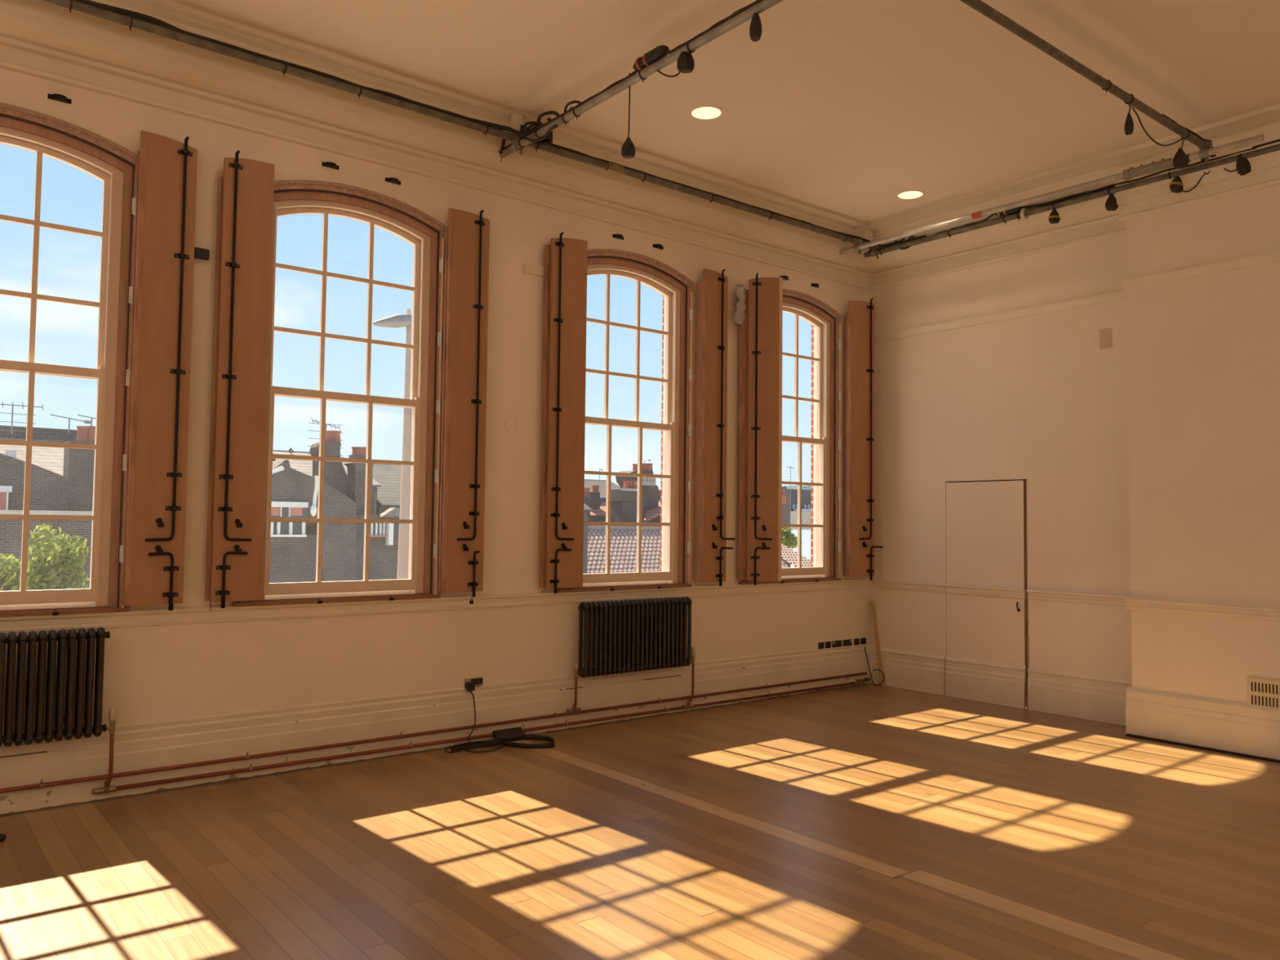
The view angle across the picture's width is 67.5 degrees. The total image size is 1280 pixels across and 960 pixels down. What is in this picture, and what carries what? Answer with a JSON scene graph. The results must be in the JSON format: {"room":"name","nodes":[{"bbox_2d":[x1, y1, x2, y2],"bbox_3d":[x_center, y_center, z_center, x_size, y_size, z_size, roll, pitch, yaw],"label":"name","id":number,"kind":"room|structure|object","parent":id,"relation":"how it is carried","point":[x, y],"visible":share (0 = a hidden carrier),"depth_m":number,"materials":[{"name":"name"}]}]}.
{"room":"empty rehearsal studio","nodes":[
{"label":"empty rehearsal studio","id":0,"kind":"room"},
{"bbox_2d":[0,67,871,735],"bbox_3d":[-2.520,-0.410,5.896,12.800,4.800,0.265,3,-3,-39],"label":"wall","id":1,"kind":"structure","parent":0,"point":[161,673],"depth_m":6.62,"materials":[{"name":"paint"}]},
{"bbox_2d":[0,626,116,746],"bbox_3d":[-3.337,1.077,4.905,1.175,0.592,0.168,3,-3,-39],"label":"radiator","id":2,"kind":"object","parent":1,"relation":"attached to","point":[100,634],"visible":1,"depth_m":5.03,"materials":[{"name":"metal"}]},
{"bbox_2d":[47,93,71,103],"bbox_3d":[-3.173,-2.091,5.239,0.112,0.026,0.036,3,-3,-39],"label":"bolt catch","id":3,"kind":"object","parent":1,"relation":"attached to","point":[58,97],"visible":1,"depth_m":5.23,"materials":[{"name":"black metal"}]},
{"bbox_2d":[0,102,137,617],"bbox_3d":[-3.472,-0.697,5.131,1.362,2.842,0.330,3,-3,-39],"label":"window","id":4,"kind":"structure","parent":1,"relation":"in","point":[77,147],"depth_m":5.36,"materials":[{"name":"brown wood"}]},
{"bbox_2d":[119,130,197,610],"bbox_3d":[-2.739,-0.626,5.456,0.320,2.727,0.130,3,-3,-39],"label":"window shutter","id":5,"kind":"object","parent":4,"relation":"attached to","point":[155,461],"visible":1,"depth_m":5.43,"materials":[{"name":"brown wood"}]},
{"bbox_2d":[194,247,209,260],"bbox_3d":[-2.597,-1.342,5.676,0.079,0.060,0.034,3,-3,-39],"label":"wall box","id":6,"kind":"object","parent":1,"relation":"attached to","point":[199,253],"visible":0.97,"depth_m":5.66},
{"bbox_2d":[321,161,338,169],"bbox_3d":[-1.994,-2.034,6.186,0.112,0.026,0.036,3,-3,-39],"label":"bolt catch","id":7,"kind":"object","parent":1,"relation":"attached to","point":[328,164],"visible":1,"depth_m":6.17,"materials":[{"name":"black metal"}]},
{"bbox_2d":[385,177,400,185],"bbox_3d":[-1.658,-2.018,6.455,0.112,0.026,0.036,3,-3,-39],"label":"bolt catch","id":8,"kind":"object","parent":1,"relation":"attached to","point":[394,180],"visible":1,"depth_m":6.44,"materials":[{"name":"black metal"}]},
{"bbox_2d":[0,671,866,793],"bbox_3d":[-2.429,1.531,5.627,11.950,0.299,0.097,3,-3,-39],"label":"pipe","id":9,"kind":"object","parent":1,"relation":"attached to","point":[574,710],"visible":1,"depth_m":6.26,"materials":[{"name":"orange paint"}]},
{"bbox_2d":[0,179,871,633],"bbox_3d":[-2.513,-0.608,5.899,12.200,2.927,0.330,3,-3,-39],"label":"window","id":10,"kind":"structure","parent":1,"relation":"in","point":[398,218],"depth_m":6.40,"materials":[{"name":"brown wood"}]},
{"bbox_2d":[204,150,274,608],"bbox_3d":[-2.382,-0.605,5.727,0.308,2.718,0.106,3,-3,-39],"label":"window shutter","id":11,"kind":"object","parent":10,"relation":"attached to","point":[246,189],"visible":1,"depth_m":5.71,"materials":[{"name":"brown wood"}]},
{"bbox_2d":[433,208,489,596],"bbox_3d":[-1.226,-0.549,6.651,0.356,2.717,0.131,2,-3,-33],"label":"window shutter","id":12,"kind":"object","parent":10,"relation":"attached to","point":[467,237],"visible":1,"depth_m":6.64,"materials":[{"name":"brown wood"}]},
{"bbox_2d":[0,0,871,290],"bbox_3d":[-2.333,-2.381,5.781,12.200,0.471,0.262,3,-3,-39],"label":"crown molding","id":13,"kind":"structure","parent":1,"relation":"attached to","point":[39,38],"depth_m":6.28,"materials":[{"name":"paint"}]},
{"bbox_2d":[0,642,871,816],"bbox_3d":[-2.447,1.588,5.686,12.200,0.392,0.040,3,-3,-39],"label":"baseboard","id":14,"kind":"structure","parent":1,"relation":"attached to","point":[159,744],"depth_m":6.21,"materials":[{"name":"paint"}]},
{"bbox_2d":[466,681,475,693],"bbox_3d":[-1.186,1.454,6.697,0.056,0.076,0.037,3,-3,-39],"label":"plug","id":15,"kind":"object","parent":1,"relation":"attached to","point":[470,686],"visible":1,"depth_m":6.68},
{"bbox_2d":[463,676,483,688],"bbox_3d":[-1.171,1.439,6.736,0.144,0.090,0.013,3,-3,-39],"label":"double socket","id":16,"kind":"object","parent":1,"relation":"attached to","point":[478,681],"visible":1,"depth_m":6.74,"materials":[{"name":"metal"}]},
{"bbox_2d":[91,664,871,794],"bbox_3d":[-0.351,1.673,7.294,6.715,0.385,0.098,3,-3,-39],"label":"pipe","id":17,"kind":"object","parent":1,"relation":"attached to","point":[107,788],"visible":0.99,"depth_m":6.28,"materials":[{"name":"orange paint"}]},
{"bbox_2d":[523,248,737,592],"bbox_3d":[-0.027,-0.532,7.898,2.380,2.842,0.330,3,-3,-39],"label":"window","id":18,"kind":"structure","parent":1,"relation":"in","point":[667,281],"depth_m":7.99,"materials":[{"name":"brown wood"}]},
{"bbox_2d":[539,231,587,593],"bbox_3d":[-0.558,-0.506,7.191,0.350,2.694,0.106,3,-3,-39],"label":"window shutter","id":19,"kind":"object","parent":18,"relation":"attached to","point":[565,290],"visible":1,"depth_m":7.17,"materials":[{"name":"brown wood"}]},
{"bbox_2d":[687,268,735,586],"bbox_3d":[0.614,-0.457,8.143,0.451,2.710,0.106,2,-3,-31],"label":"window shutter","id":20,"kind":"object","parent":18,"relation":"attached to","point":[710,538],"visible":1,"depth_m":8.11,"materials":[{"name":"brown wood"}]},
{"bbox_2d":[573,596,695,677],"bbox_3d":[-0.034,1.223,7.559,1.210,0.568,0.168,3,-3,-39],"label":"radiator","id":21,"kind":"object","parent":1,"relation":"attached to","point":[636,635],"visible":1,"depth_m":7.47,"materials":[{"name":"metal"}]},
{"bbox_2d":[738,288,841,584],"bbox_3d":[1.332,-0.467,8.989,1.362,2.842,0.330,3,-3,-39],"label":"window","id":22,"kind":"structure","parent":1,"relation":"in","point":[824,357],"depth_m":9.24,"materials":[{"name":"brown wood"}]},
{"bbox_2d":[737,273,782,585],"bbox_3d":[1.051,-0.450,8.413,0.378,2.730,0.193,1,-3,-6],"label":"window shutter","id":23,"kind":"object","parent":22,"relation":"attached to","point":[760,333],"visible":1,"depth_m":8.38,"materials":[{"name":"brown wood"}]},
{"bbox_2d":[733,284,746,324],"bbox_3d":[0.885,-1.537,8.394,0.143,0.350,0.039,3,-3,-39],"label":"plastic wrap","id":24,"kind":"object","parent":23,"relation":"hanging from","point":[739,317],"visible":1,"depth_m":8.39,"materials":[{"name":"plastic"}]},
{"bbox_2d":[838,297,883,580],"bbox_3d":[2.141,-0.405,9.287,0.443,2.742,0.150,1,-3,-13],"label":"window shutter","id":25,"kind":"object","parent":22,"relation":"attached to","point":[859,428],"visible":1,"depth_m":9.27,"materials":[{"name":"brown wood"}]},
{"bbox_2d":[0,683,1279,959],"bbox_3d":[0.358,1.725,2.186,12.200,0.162,9.000,3,-3,-39],"label":"floor","id":26,"kind":"structure","parent":0,"point":[870,821],"depth_m":4.55,"materials":[{"name":"brown wood"}]},
{"bbox_2d":[444,693,504,752],"bbox_3d":[-1.133,1.662,6.576,0.413,0.356,0.312,1,-3,-15],"label":"cable","id":27,"kind":"object","parent":26,"relation":"on","point":[471,693],"visible":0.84,"depth_m":6.57,"materials":[{"name":"rubber"}]},
{"bbox_2d":[449,737,511,751],"bbox_3d":[-1.093,1.816,6.580,0.478,0.034,0.089,3,-3,-39],"label":"cable coil","id":28,"kind":"object","parent":26,"relation":"on","point":[476,744],"visible":0.97,"depth_m":6.56,"materials":[{"name":"rubber"}]},
{"bbox_2d":[492,726,525,740],"bbox_3d":[-0.929,1.806,6.796,0.230,0.070,0.091,3,-3,-39],"label":"block","id":29,"kind":"object","parent":26,"relation":"on","point":[516,733],"visible":0.89,"depth_m":6.79,"materials":[{"name":"plastic"}]},
{"bbox_2d":[503,734,554,748],"bbox_3d":[-0.785,1.830,6.677,0.371,0.033,0.332,3,-3,-39],"label":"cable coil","id":30,"kind":"object","parent":26,"relation":"on","point":[514,744],"visible":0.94,"depth_m":6.61,"materials":[{"name":"black rubber"}]},
{"bbox_2d":[871,601,884,685],"bbox_3d":[2.332,1.601,9.397,0.046,0.807,0.178,2,-3,-24],"label":"batten","id":31,"kind":"object","parent":26,"relation":"on","point":[873,604],"visible":1,"depth_m":9.39,"materials":[{"name":"brown wood"}]},
{"bbox_2d":[138,0,1279,226],"bbox_3d":[0.409,-2.839,2.394,12.200,0.200,9.000,3,-3,-39],"label":"ceiling","id":32,"kind":"structure","parent":0,"point":[838,108],"depth_m":6.03,"materials":[{"name":"paint"}]},
{"bbox_2d":[42,0,875,248],"bbox_3d":[-1.631,-2.483,6.071,10.250,0.221,0.100,3,-3,-39],"label":"tube","id":33,"kind":"object","parent":32,"relation":"hanging from","point":[517,117],"visible":0.95,"depth_m":6.21,"materials":[{"name":"paint"}]},
{"bbox_2d":[75,0,506,151],"bbox_3d":[-3.072,-2.490,5.058,5.536,0.093,0.274,3,-3,-39],"label":"power cable","id":34,"kind":"object","parent":33,"relation":"attached to","point":[86,2],"visible":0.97,"depth_m":5.71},
{"bbox_2d":[88,0,524,137],"bbox_3d":[-3.019,-2.504,4.905,5.626,0.094,0.142,3,-3,-39],"label":"power cable","id":35,"kind":"object","parent":33,"relation":"attached to","point":[517,133],"visible":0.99,"depth_m":5.25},
{"bbox_2d":[499,0,783,161],"bbox_3d":[0.387,-2.400,5.149,0.078,0.138,4.545,3,-3,-39],"label":"tube","id":36,"kind":"object","parent":33,"relation":"attached to","point":[517,144],"visible":0.96,"depth_m":5.54,"materials":[{"name":"metal"}]},
{"bbox_2d":[520,121,552,145],"bbox_3d":[-0.719,-2.417,6.674,0.252,0.108,0.159,3,-3,-39],"label":"cable bundle","id":37,"kind":"object","parent":36,"relation":"attached to","point":[524,131],"visible":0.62,"depth_m":6.60,"materials":[{"name":"rubber"}]},
{"bbox_2d":[522,124,557,142],"bbox_3d":[-0.670,-2.303,6.389,0.031,0.096,0.395,3,-3,-39],"label":"power cable","id":38,"kind":"object","parent":36,"relation":"hanging from","point":[555,126],"visible":1,"depth_m":6.34,"materials":[{"name":"rubber"}]},
{"bbox_2d":[536,111,559,124],"bbox_3d":[-0.610,-2.412,6.378,0.021,0.114,0.275,3,-3,-39],"label":"power cable","id":39,"kind":"object","parent":36,"relation":"attached to","point":[554,113],"visible":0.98,"depth_m":6.36,"materials":[{"name":"rubber"}]},
{"bbox_2d":[503,69,639,149],"bbox_3d":[-0.512,-2.379,6.247,0.048,0.043,1.624,3,-3,-39],"label":"power cable","id":40,"kind":"object","parent":36,"relation":"attached to","point":[636,71],"visible":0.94,"depth_m":6.00,"materials":[{"name":"rubber"}]},
{"bbox_2d":[621,72,635,158],"bbox_3d":[-0.066,-2.168,5.687,0.077,0.509,0.070,3,-3,-39],"label":"connector","id":41,"kind":"object","parent":36,"relation":"hanging from","point":[628,149],"visible":1,"depth_m":5.66,"materials":[{"name":"black rubber"}]},
{"bbox_2d":[632,44,669,70],"bbox_3d":[0.062,-2.441,5.543,0.076,0.075,0.295,3,-3,-39],"label":"coupling","id":42,"kind":"object","parent":36,"relation":"attached to","point":[649,58],"visible":0.9,"depth_m":5.50,"materials":[{"name":"black rubber"}]},
{"bbox_2d":[676,51,694,73],"bbox_3d":[0.253,-2.343,5.299,0.088,0.165,0.080,3,-3,-39],"label":"connector","id":43,"kind":"object","parent":36,"relation":"hanging from","point":[686,62],"visible":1,"depth_m":5.28,"materials":[{"name":"black rubber"}]},
{"bbox_2d":[665,0,762,53],"bbox_3d":[0.942,-2.458,4.448,0.027,0.047,2.554,3,-3,-39],"label":"power cable","id":44,"kind":"object","parent":36,"relation":"attached to","point":[717,24],"visible":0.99,"depth_m":5.10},
{"bbox_2d":[749,1,761,41],"bbox_3d":[0.590,-2.344,4.880,0.069,0.197,0.073,3,-3,-39],"label":"connector","id":45,"kind":"object","parent":36,"relation":"hanging from","point":[755,28],"visible":1,"depth_m":4.85,"materials":[{"name":"black rubber"}]},
{"bbox_2d":[519,137,882,247],"bbox_3d":[0.715,-2.321,7.897,3.985,0.077,0.127,3,-3,-39],"label":"power cable","id":46,"kind":"object","parent":33,"relation":"attached to","point":[552,144],"visible":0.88,"depth_m":7.83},
{"bbox_2d":[839,133,1264,254],"bbox_3d":[3.015,-2.248,7.831,0.086,0.138,3.675,3,-3,-39],"label":"tube","id":47,"kind":"object","parent":33,"relation":"attached to","point":[1205,153],"visible":0.95,"depth_m":7.36,"materials":[{"name":"metal"}]},
{"bbox_2d":[960,0,1213,148],"bbox_3d":[0.749,-2.443,4.105,8.500,0.138,0.080,3,-3,-39],"label":"tube","id":48,"kind":"object","parent":47,"relation":"attached to","point":[979,6],"visible":0.94,"depth_m":5.54,"materials":[{"name":"metal"}]},
{"bbox_2d":[1124,105,1133,135],"bbox_3d":[3.040,-2.244,5.954,0.052,0.186,0.062,-1,-3,29],"label":"connector","id":49,"kind":"object","parent":48,"relation":"hanging from","point":[1129,125],"visible":1,"depth_m":5.93,"materials":[{"name":"black rubber"}]},
{"bbox_2d":[1131,106,1183,146],"bbox_3d":[3.372,-2.249,6.221,0.755,0.148,0.010,3,-3,-39],"label":"power cable","id":50,"kind":"object","parent":48,"relation":"hanging from","point":[1132,108],"visible":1,"depth_m":6.13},
{"bbox_2d":[1172,138,1188,168],"bbox_3d":[3.625,-2.199,6.423,0.098,0.211,0.066,1,-3,-11],"label":"connector","id":51,"kind":"object","parent":48,"relation":"hanging from","point":[1180,160],"visible":1,"depth_m":6.40,"materials":[{"name":"black rubber"}]},
{"bbox_2d":[1162,114,1212,142],"bbox_3d":[3.723,-2.382,6.508,0.772,0.051,0.028,3,-3,-39],"label":"power cable","id":52,"kind":"object","parent":48,"relation":"attached to","point":[1191,131],"visible":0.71,"depth_m":6.53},
{"bbox_2d":[863,143,1279,259],"bbox_3d":[3.742,-2.262,7.344,0.094,0.138,4.965,3,-3,-39],"label":"tube","id":53,"kind":"object","parent":33,"relation":"attached to","point":[1024,213],"visible":0.96,"depth_m":7.68,"materials":[{"name":"metal"}]},
{"bbox_2d":[870,235,926,249],"bbox_3d":[2.417,-2.220,8.989,0.024,0.054,0.620,3,-3,-39],"label":"power cable","id":54,"kind":"object","parent":53,"relation":"attached to","point":[922,236],"visible":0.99,"depth_m":8.91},
{"bbox_2d":[867,230,948,253],"bbox_3d":[2.479,-2.230,8.892,0.050,0.159,0.874,3,-3,-39],"label":"power cable","id":55,"kind":"object","parent":53,"relation":"attached to","point":[913,236],"visible":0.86,"depth_m":8.94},
{"bbox_2d":[995,206,1022,217],"bbox_3d":[3.123,-2.284,8.115,0.076,0.083,0.245,3,-3,-39],"label":"coupling","id":56,"kind":"object","parent":53,"relation":"attached to","point":[1016,210],"visible":0.53,"depth_m":8.08,"materials":[{"name":"black rubber"}]},
{"bbox_2d":[1048,208,1060,223],"bbox_3d":[3.373,-2.177,7.796,0.083,0.170,0.075,3,-3,-39],"label":"connector","id":57,"kind":"object","parent":53,"relation":"hanging from","point":[1054,217],"visible":1,"depth_m":7.78,"materials":[{"name":"plastic"}]},
{"bbox_2d":[1022,186,1115,208],"bbox_3d":[4.220,-2.308,6.751,0.026,0.038,3.239,3,-3,-39],"label":"power cable","id":58,"kind":"object","parent":53,"relation":"attached to","point":[1111,186],"visible":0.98,"depth_m":7.71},
{"bbox_2d":[1105,193,1118,210],"bbox_3d":[3.663,-2.180,7.437,0.085,0.170,0.077,3,-3,-39],"label":"connector","id":59,"kind":"object","parent":53,"relation":"hanging from","point":[1111,202],"visible":1,"depth_m":7.42,"materials":[{"name":"plastic"}]},
{"bbox_2d":[1022,138,1279,207],"bbox_3d":[4.212,-2.315,6.745,0.036,0.043,3.239,3,-3,-39],"label":"power cable","id":60,"kind":"object","parent":53,"relation":"attached to","point":[1276,140],"visible":0.96,"depth_m":7.22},
{"bbox_2d":[1169,176,1183,192],"bbox_3d":[3.961,-2.204,7.062,0.104,0.168,0.070,1,-3,-13],"label":"connector","id":61,"kind":"object","parent":53,"relation":"hanging from","point":[1176,185],"visible":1,"depth_m":7.04,"materials":[{"name":"plastic"}]},
{"bbox_2d":[1235,153,1251,175],"bbox_3d":[4.248,-2.217,6.723,0.111,0.159,0.075,1,-3,1],"label":"connector","id":62,"kind":"object","parent":53,"relation":"hanging from","point":[1243,166],"visible":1,"depth_m":6.70,"materials":[{"name":"black rubber"}]},
{"bbox_2d":[688,104,724,120],"bbox_3d":[0.459,-2.542,6.629,0.250,0.006,0.250,3,-3,-39],"label":"recessed light","id":63,"kind":"object","parent":32,"relation":"in","point":[704,112],"visible":1,"depth_m":6.62,"materials":[{"name":"paint"}]},
{"bbox_2d":[691,106,720,119],"bbox_3d":[0.459,-2.543,6.629,0.206,0.004,0.206,3,-3,-39],"label":"diffuser","id":64,"kind":"object","parent":63,"relation":"attached to","point":[697,113],"depth_m":6.63,"materials":[{"name":"plastic"}]},
{"bbox_2d":[895,189,925,199],"bbox_3d":[2.321,-2.448,8.220,0.250,0.006,0.250,3,-3,-39],"label":"recessed light","id":65,"kind":"object","parent":32,"relation":"in","point":[909,194],"visible":1,"depth_m":8.21,"materials":[{"name":"paint"}]},
{"bbox_2d":[897,191,922,199],"bbox_3d":[2.321,-2.449,8.220,0.206,0.004,0.206,3,-3,-39],"label":"diffuser","id":66,"kind":"object","parent":65,"relation":"attached to","point":[903,194],"depth_m":8.21,"materials":[{"name":"plastic"}]},
{"bbox_2d":[871,184,1279,702],"bbox_3d":[5.219,-0.320,5.980,0.630,4.800,9.300,3,-3,-39],"label":"wall","id":67,"kind":"structure","parent":0,"point":[1149,461],"depth_m":7.74,"materials":[{"name":"paint"}]},
{"bbox_2d":[944,479,1029,709],"bbox_3d":[3.198,0.994,8.650,0.339,1.974,0.821,3,-3,-39],"label":"door","id":68,"kind":"structure","parent":67,"relation":"in","point":[987,600],"depth_m":8.55,"materials":[{"name":"paint"}]},
{"bbox_2d":[849,103,1279,290],"bbox_3d":[4.932,-2.289,6.014,0.580,0.471,9.000,3,-3,-39],"label":"crown molding","id":69,"kind":"structure","parent":67,"relation":"attached to","point":[1090,220],"depth_m":7.84,"materials":[{"name":"paint"}]},
{"bbox_2d":[870,646,1279,759],"bbox_3d":[3.701,1.755,7.479,0.364,0.358,4.945,3,-3,-39],"label":"baseboard","id":70,"kind":"structure","parent":67,"relation":"attached to","point":[1242,727],"depth_m":7.20,"materials":[{"name":"paint"}]},
{"bbox_2d":[870,578,1279,621],"bbox_3d":[3.709,0.955,7.515,0.366,0.089,4.945,3,-3,-39],"label":"rail","id":71,"kind":"object","parent":67,"relation":"attached to","point":[1131,604],"visible":0.91,"depth_m":7.24,"materials":[{"name":"paint"}]},
{"bbox_2d":[875,250,1279,342],"bbox_3d":[3.737,-1.493,7.627,0.364,0.071,4.945,3,-3,-39],"label":"rail","id":72,"kind":"object","parent":67,"relation":"attached to","point":[1272,257],"visible":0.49,"depth_m":7.84,"materials":[{"name":"paint"}]},
{"bbox_2d":[1099,327,1111,349],"bbox_3d":[3.801,-1.155,7.817,0.003,0.165,0.100,3,-3,-39],"label":"plate","id":73,"kind":"object","parent":67,"relation":"attached to","point":[1105,335],"visible":1,"depth_m":7.81,"materials":[{"name":"plastic"}]},
{"bbox_2d":[1246,675,1279,709],"bbox_3d":[4.305,1.460,6.492,0.020,0.220,0.345,3,-3,-39],"label":"air vent","id":74,"kind":"object","parent":67,"relation":"in","point":[1260,691],"visible":1,"depth_m":6.54,"materials":[{"name":"metal"}]},
{"label":"outside","id":75,"kind":"structure","parent":0,"visible":0},
{"bbox_3d":[-9.283,12.914,103.174,220.000,0.500,159.000,3,-3,-39],"label":"ground","id":76,"kind":"structure","parent":75,"visible":0},
{"bbox_2d":[0,552,28,591],"bbox_3d":[-13.970,5.211,20.710,1.082,7.277,0.995,3,-3,-39],"label":"leafy tree","id":77,"kind":"object","parent":76,"relation":"on","point":[10,569],"visible":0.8,"depth_m":20.80,"materials":[{"name":"green plant"}]},
{"bbox_2d":[0,425,95,588],"bbox_3d":[-21.956,3.615,34.368,4.864,11.524,15.400,3,-3,-39],"label":"house","id":78,"kind":"structure","parent":76,"relation":"on","point":[62,479],"depth_m":30.11,"materials":[{"name":"brick"}]},
{"bbox_2d":[0,400,43,440],"bbox_3d":[-22.096,-2.096,33.695,1.825,1.339,0.258,3,-3,-39],"label":"tv aerial","id":79,"kind":"object","parent":78,"relation":"on","point":[2,404],"visible":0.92,"depth_m":33.69,"materials":[{"name":"metal"}]},
{"bbox_2d":[50,413,90,432],"bbox_3d":[-21.230,-2.078,35.675,1.319,0.648,0.240,3,-3,-39],"label":"tv aerial","id":80,"kind":"object","parent":78,"relation":"on","point":[84,421],"visible":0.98,"depth_m":35.66,"materials":[{"name":"metal"}]},
{"bbox_2d":[76,426,88,441],"bbox_3d":[-19.574,-1.576,33.651,0.399,0.610,0.420,3,-3,-39],"label":"chimney pot","id":81,"kind":"object","parent":78,"relation":"on","point":[82,435],"depth_m":33.50,"materials":[{"name":"ceramic"}]},
{"bbox_2d":[88,426,95,441],"bbox_3d":[-19.366,-1.584,33.819,0.399,0.613,0.420,3,-3,-39],"label":"chimney pot","id":82,"kind":"object","parent":78,"relation":"on","point":[91,429],"depth_m":33.66,"materials":[{"name":"ceramic"}]},
{"bbox_2d":[19,523,90,590],"bbox_3d":[-13.724,4.960,22.232,1.532,7.922,1.513,3,-3,-39],"label":"leafy tree","id":83,"kind":"object","parent":76,"relation":"on","point":[46,555],"visible":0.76,"depth_m":22.11,"materials":[{"name":"green plant"}]},
{"bbox_2d":[269,447,381,582],"bbox_3d":[-15.128,4.080,40.866,6.074,11.337,13.814,3,-3,-39],"label":"house","id":84,"kind":"structure","parent":76,"relation":"on","point":[293,553],"depth_m":34.79,"materials":[{"name":"brick"}]},
{"bbox_2d":[271,506,279,515],"bbox_3d":[-13.070,1.128,34.260,0.366,0.296,0.030,3,-3,-39],"label":"curtain","id":85,"kind":"object","parent":84,"relation":"hanging from","point":[275,511],"depth_m":34.27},
{"bbox_2d":[290,507,302,515],"bbox_3d":[-12.475,1.144,34.738,0.460,0.301,0.030,3,-3,-39],"label":"curtain","id":86,"kind":"object","parent":84,"relation":"hanging from","point":[294,511],"depth_m":34.74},
{"bbox_2d":[373,308,411,344],"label":"street lamp","id":87,"kind":"object","parent":76,"relation":"on","point":[396,321],"depth_m":18.16,"materials":[{"name":"metal"}]},
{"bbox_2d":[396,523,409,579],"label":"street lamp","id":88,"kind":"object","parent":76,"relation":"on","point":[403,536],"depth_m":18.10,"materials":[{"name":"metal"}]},
{"bbox_2d":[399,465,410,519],"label":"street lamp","id":89,"kind":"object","parent":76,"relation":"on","point":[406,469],"depth_m":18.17,"materials":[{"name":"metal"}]},
{"bbox_2d":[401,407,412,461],"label":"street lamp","id":90,"kind":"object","parent":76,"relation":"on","point":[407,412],"depth_m":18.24,"materials":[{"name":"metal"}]},
{"bbox_2d":[306,430,592,581],"bbox_3d":[-10.086,4.212,45.121,15.138,11.576,13.500,3,-3,-39],"label":"house","id":91,"kind":"structure","parent":76,"relation":"on","point":[344,497],"depth_m":37.20,"materials":[{"name":"brick"}]},
{"bbox_2d":[327,430,335,440],"bbox_3d":[-12.211,-1.702,37.783,0.479,0.454,0.504,3,-3,-39],"label":"chimney pot","id":92,"kind":"object","parent":91,"relation":"on","point":[331,433],"depth_m":37.60,"materials":[{"name":"ceramic"}]},
{"bbox_2d":[331,430,341,442],"bbox_3d":[-12.084,-1.707,37.886,0.479,0.456,0.504,3,-3,-39],"label":"chimney pot","id":93,"kind":"object","parent":91,"relation":"on","point":[335,435],"depth_m":37.70,"materials":[{"name":"ceramic"}]},
{"bbox_2d":[351,446,361,454],"bbox_3d":[-11.279,-1.123,38.256,0.479,0.367,0.504,3,-3,-39],"label":"chimney pot","id":94,"kind":"object","parent":91,"relation":"on","point":[356,450],"depth_m":38.07,"materials":[{"name":"ceramic"}]},
{"bbox_2d":[583,485,601,525],"bbox_3d":[-4.175,5.787,71.297,1.841,10.947,5.628,0,-3,9],"label":"chimney stack","id":95,"kind":"object","parent":76,"relation":"on","point":[593,498],"visible":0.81,"depth_m":72.86,"materials":[{"name":"brick"}]},
{"bbox_2d":[584,479,620,502],"bbox_3d":[-6.296,5.869,85.096,8.993,11.993,9.900,3,-3,-39],"label":"house","id":96,"kind":"structure","parent":76,"relation":"on","point":[588,482],"depth_m":85.60,"materials":[{"name":"brick"}]},
{"bbox_2d":[586,502,660,526],"bbox_3d":[-0.829,6.433,73.552,11.408,9.936,4.700,3,-3,-39],"label":"house","id":97,"kind":"structure","parent":76,"relation":"on","point":[651,515],"depth_m":72.77,"materials":[{"name":"grey brick"}]},
{"bbox_2d":[615,463,658,515],"bbox_3d":[0.029,1.104,75.080,3.021,4.917,2.700,3,-3,-39],"label":"chimney stack","id":98,"kind":"object","parent":97,"relation":"on","point":[650,490],"visible":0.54,"depth_m":74.93,"materials":[{"name":"brick"}]},
{"bbox_2d":[586,525,789,573],"bbox_3d":[-1.571,7.002,63.688,26.084,7.884,8.500,3,-3,-39],"label":"tiled roof","id":99,"kind":"structure","parent":76,"relation":"on","point":[623,557],"depth_m":62.44,"materials":[{"name":"tile"}]},
{"bbox_2d":[605,480,644,526],"bbox_3d":[-1.107,5.648,70.532,2.312,11.223,1.900,3,-3,-39],"label":"chimney stack","id":100,"kind":"object","parent":99,"relation":"on","point":[623,500],"visible":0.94,"depth_m":70.00,"materials":[{"name":"concrete"}]},
{"bbox_2d":[781,485,791,567],"bbox_3d":[13.339,9.062,96.956,2.826,16.879,5.262,3,-3,-39],"label":"chimney stack","id":101,"kind":"object","parent":76,"relation":"on","point":[785,517],"visible":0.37,"depth_m":96.50,"materials":[{"name":"brick"}]},
{"bbox_2d":[781,526,802,567],"bbox_3d":[12.453,7.842,80.235,2.627,8.035,2.309,1,-3,-11],"label":"leafy tree","id":102,"kind":"object","parent":76,"relation":"on","point":[789,540],"visible":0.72,"depth_m":79.84,"materials":[{"name":"green plant"}]},
{"bbox_2d":[781,543,810,567],"bbox_3d":[11.674,8.143,74.949,3.010,6.925,4.500,3,-3,-39],"label":"tiled roof","id":103,"kind":"structure","parent":76,"relation":"on","point":[788,554],"depth_m":74.60,"materials":[{"name":"tile"}]},
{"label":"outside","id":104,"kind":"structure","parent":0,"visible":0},
{"bbox_2d":[786,488,810,529],"bbox_3d":[26.226,4.834,154.527,18.238,6.267,10.000,3,-3,-39],"label":"industrial building","id":105,"kind":"structure","parent":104,"point":[806,494],"depth_m":148.66,"materials":[{"name":"stone"}]},
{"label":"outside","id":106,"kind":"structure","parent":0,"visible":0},
{"bbox_2d":[782,484,810,489],"bbox_3d":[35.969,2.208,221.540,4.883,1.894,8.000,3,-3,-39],"label":"tower block","id":107,"kind":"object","parent":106,"point":[803,487],"visible":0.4,"depth_m":218.58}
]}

